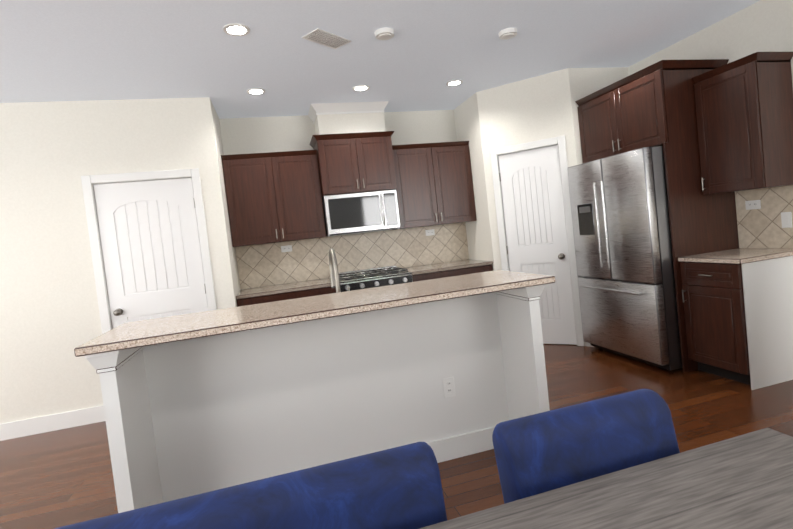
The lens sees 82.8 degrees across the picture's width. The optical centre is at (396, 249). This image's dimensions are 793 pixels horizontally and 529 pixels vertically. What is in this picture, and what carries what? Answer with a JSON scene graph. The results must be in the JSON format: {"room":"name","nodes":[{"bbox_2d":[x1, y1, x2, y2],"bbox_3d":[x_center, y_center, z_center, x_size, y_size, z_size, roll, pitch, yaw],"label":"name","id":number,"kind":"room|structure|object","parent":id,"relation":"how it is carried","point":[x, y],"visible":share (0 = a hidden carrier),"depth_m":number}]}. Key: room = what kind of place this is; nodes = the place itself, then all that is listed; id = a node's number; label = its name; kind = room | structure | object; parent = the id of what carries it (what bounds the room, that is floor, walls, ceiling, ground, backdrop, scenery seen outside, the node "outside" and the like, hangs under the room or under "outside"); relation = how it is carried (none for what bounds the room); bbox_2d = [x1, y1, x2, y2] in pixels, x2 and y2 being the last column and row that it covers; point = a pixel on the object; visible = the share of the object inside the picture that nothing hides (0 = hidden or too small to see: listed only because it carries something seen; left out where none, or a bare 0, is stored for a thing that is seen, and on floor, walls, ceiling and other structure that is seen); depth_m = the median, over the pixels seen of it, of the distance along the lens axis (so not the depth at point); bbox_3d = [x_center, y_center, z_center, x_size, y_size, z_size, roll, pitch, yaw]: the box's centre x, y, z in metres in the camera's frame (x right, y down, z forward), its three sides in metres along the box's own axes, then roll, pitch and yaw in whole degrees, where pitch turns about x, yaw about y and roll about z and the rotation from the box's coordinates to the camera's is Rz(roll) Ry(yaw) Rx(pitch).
{"room":"dining room and kitchen","nodes":[
{"label":"dining room and kitchen","id":0,"kind":"room"},
{"bbox_2d":[0,97,239,423],"bbox_3d":[-3.773,0.238,3.907,4.450,2.740,0.720,-7,2,-15],"label":"wall","id":1,"kind":"structure","parent":0,"point":[52,153],"depth_m":3.80},
{"bbox_2d":[81,168,216,333],"bbox_3d":[-2.130,0.372,4.039,0.932,2.106,0.156,-7,2,-15],"label":"door frame","id":2,"kind":"structure","parent":1,"relation":"attached to","point":[88,182],"depth_m":3.88},
{"bbox_2d":[93,178,207,327],"bbox_3d":[-2.105,0.406,3.976,0.788,2.022,0.109,-7,2,-15],"label":"closet door","id":3,"kind":"structure","parent":1,"relation":"in","point":[151,248],"depth_m":3.98},
{"bbox_2d":[0,342,593,440],"bbox_3d":[0.005,1.262,0.665,9.800,0.135,8.900,-7,2,-15],"label":"baseboard","id":4,"kind":"structure","parent":1,"relation":"attached to","point":[42,424],"depth_m":3.77},
{"bbox_2d":[219,110,461,289],"bbox_3d":[-0.112,-0.036,0.637,10.140,2.740,9.210,-7,2,-15],"label":"wall","id":5,"kind":"structure","parent":0,"point":[264,134],"depth_m":4.99},
{"bbox_2d":[308,101,388,123],"bbox_3d":[-0.528,-1.486,4.910,0.830,0.099,0.431,-7,2,-15],"label":"crown molding","id":6,"kind":"structure","parent":5,"relation":"attached to","point":[315,110],"depth_m":4.74},
{"bbox_2d":[314,112,384,134],"bbox_3d":[-0.524,-1.377,4.944,0.710,0.318,0.369,-7,2,-15],"label":"chase","id":7,"kind":"object","parent":5,"relation":"attached to","point":[347,123],"visible":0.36,"depth_m":4.77},
{"bbox_2d":[0,0,759,118],"bbox_3d":[-0.296,-1.443,0.574,10.080,0.100,9.210,-7,2,-15],"label":"ceiling","id":8,"kind":"structure","parent":0,"point":[69,50],"depth_m":3.33},
{"bbox_2d":[223,23,249,35],"bbox_3d":[-1.019,-1.398,2.870,0.164,0.008,0.164,-7,2,-15],"label":"recessed light","id":9,"kind":"object","parent":8,"relation":"in","point":[235,29],"visible":1,"depth_m":2.86},
{"bbox_2d":[247,88,265,94],"bbox_3d":[-1.263,-1.418,4.047,0.164,0.008,0.164,-7,2,-15],"label":"recessed light","id":10,"kind":"object","parent":8,"relation":"in","point":[255,91],"visible":0.96,"depth_m":4.04},
{"bbox_2d":[301,28,350,48],"bbox_3d":[-0.486,-1.466,3.147,0.170,0.011,0.320,-4,3,39],"label":"ceiling vent","id":11,"kind":"object","parent":8,"relation":"in","point":[324,38],"visible":1,"depth_m":3.13},
{"bbox_2d":[352,85,369,90],"bbox_3d":[-0.337,-1.528,4.274,0.164,0.008,0.164,-7,2,-15],"label":"recessed light","id":12,"kind":"object","parent":8,"relation":"in","point":[361,88],"visible":0.92,"depth_m":4.26},
{"bbox_2d":[375,27,393,39],"bbox_3d":[-0.082,-1.498,3.142,0.140,0.036,0.140,-7,2,-15],"label":"smoke detector","id":13,"kind":"object","parent":8,"relation":"attached to","point":[385,33],"visible":1,"depth_m":3.10},
{"bbox_2d":[446,80,462,85],"bbox_3d":[0.569,-1.634,4.423,0.164,0.008,0.164,-7,2,-15],"label":"recessed light","id":14,"kind":"object","parent":8,"relation":"in","point":[453,82],"visible":0.98,"depth_m":4.41},
{"bbox_2d":[498,28,516,39],"bbox_3d":[0.834,-1.607,3.366,0.140,0.036,0.140,-7,2,-15],"label":"smoke detector","id":15,"kind":"object","parent":8,"relation":"attached to","point":[506,33],"visible":1,"depth_m":3.33},
{"bbox_2d":[0,344,792,528],"bbox_3d":[0.013,1.368,0.684,10.080,0.080,9.210,-7,2,-15],"label":"floor","id":16,"kind":"structure","parent":0,"point":[56,479],"depth_m":2.95},
{"bbox_2d":[86,273,549,512],"bbox_3d":[-0.325,0.785,2.641,2.090,1.001,1.217,-7,2,-15],"label":"kitchen island","id":17,"kind":"object","parent":16,"relation":"on","point":[201,402],"depth_m":2.40},
{"bbox_2d":[74,270,555,357],"bbox_3d":[-0.295,0.274,2.296,2.140,0.035,0.595,-7,2,-15],"label":"island countertop","id":18,"kind":"structure","parent":17,"relation":"on","point":[206,324],"depth_m":2.13},
{"bbox_2d":[329,248,349,292],"bbox_3d":[-0.363,0.179,2.807,0.099,0.375,0.264,-7,2,-15],"label":"sink faucet","id":19,"kind":"object","parent":17,"relation":"on","point":[334,275],"visible":0.77,"depth_m":2.72},
{"bbox_2d":[442,377,455,397],"bbox_3d":[0.305,0.803,2.611,0.070,0.115,0.008,-7,2,-15],"label":"outlet","id":20,"kind":"object","parent":17,"relation":"attached to","point":[448,387],"visible":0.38,"depth_m":2.60},
{"bbox_2d":[221,131,492,306],"bbox_3d":[-0.342,-0.012,4.858,2.676,2.415,0.654,-7,2,-15],"label":"kitchen cabinets","id":21,"kind":"object","parent":16,"relation":"on","point":[273,198],"depth_m":4.84},
{"bbox_2d":[281,245,291,251],"bbox_3d":[-1.210,-0.004,4.951,0.115,0.070,0.008,-7,2,-15],"label":"outlet","id":22,"kind":"object","parent":21,"relation":"attached to","point":[287,248],"depth_m":4.95},
{"bbox_2d":[322,190,399,236],"bbox_3d":[-0.402,-0.390,4.931,0.780,0.419,0.473,-7,2,-15],"label":"over-the-range microwave","id":23,"kind":"object","parent":21,"relation":"attached to","point":[353,213],"visible":1,"depth_m":4.75},
{"bbox_2d":[425,229,434,235],"bbox_3d":[0.402,-0.198,5.383,0.115,0.070,0.008,-7,2,-15],"label":"outlet","id":24,"kind":"object","parent":21,"relation":"attached to","point":[428,232],"depth_m":5.38},
{"bbox_2d":[339,265,412,291],"bbox_3d":[-0.240,0.712,4.843,0.770,0.955,0.730,-7,2,-15],"label":"range","id":25,"kind":"object","parent":16,"relation":"on","point":[372,277],"visible":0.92,"depth_m":4.58},
{"bbox_2d":[567,146,681,369],"bbox_3d":[2.224,0.053,4.019,0.881,1.770,0.930,-7,2,-15],"label":"refrigerator","id":26,"kind":"object","parent":16,"relation":"on","point":[623,248],"visible":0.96,"depth_m":3.72},
{"bbox_2d":[575,52,792,389],"bbox_3d":[2.372,-0.269,3.795,0.674,2.415,1.486,-7,2,-15],"label":"kitchen cabinets","id":27,"kind":"object","parent":16,"relation":"on","point":[720,131],"depth_m":3.37},
{"bbox_2d":[745,200,760,209],"bbox_3d":[2.778,-0.344,3.507,0.008,0.070,0.115,-7,2,-15],"label":"outlet","id":28,"kind":"object","parent":27,"relation":"attached to","point":[754,204],"depth_m":3.50},
{"bbox_2d":[781,212,792,227],"bbox_3d":[2.852,-0.213,3.290,0.009,0.115,0.070,-7,2,-15],"label":"outlet","id":29,"kind":"object","parent":27,"relation":"attached to","point":[786,219],"depth_m":3.29},
{"bbox_3d":[-0.086,1.355,0.134,3.130,0.010,1.880,-7,2,-15],"label":"dining rug","id":30,"kind":"object","parent":16,"relation":"on","visible":0},
{"bbox_2d":[54,442,446,528],"bbox_3d":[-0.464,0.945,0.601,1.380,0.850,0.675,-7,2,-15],"label":"dining chair","id":31,"kind":"object","parent":30,"relation":"on","point":[399,487],"visible":1,"depth_m":0.92},
{"bbox_2d":[492,389,679,503],"bbox_3d":[0.582,0.819,0.880,0.460,0.850,0.675,-7,2,-15],"label":"dining chair","id":32,"kind":"object","parent":30,"relation":"on","point":[539,453],"visible":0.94,"depth_m":1.08},
{"bbox_2d":[420,427,792,528],"bbox_3d":[-0.090,0.965,0.342,2.480,0.749,1.000,-7,2,-15],"label":"dining table","id":33,"kind":"object","parent":30,"relation":"on","point":[744,481],"visible":1,"depth_m":0.91},
{"bbox_2d":[454,0,792,345],"bbox_3d":[1.930,-0.405,4.330,1.500,2.740,2.850,-7,2,-15],"label":"wall","id":34,"kind":"structure","parent":0,"point":[541,107],"depth_m":4.49},
{"bbox_2d":[490,135,584,345],"bbox_3d":[1.476,-0.051,4.716,0.762,2.106,0.156,-5,3,30],"label":"door frame","id":35,"kind":"structure","parent":34,"relation":"attached to","point":[560,141],"depth_m":4.51},
{"bbox_2d":[498,145,576,344],"bbox_3d":[1.461,-0.013,4.681,0.469,2.022,0.472,-7,2,-15],"label":"pantry door","id":36,"kind":"structure","parent":34,"relation":"in","point":[533,206],"depth_m":4.64}
]}

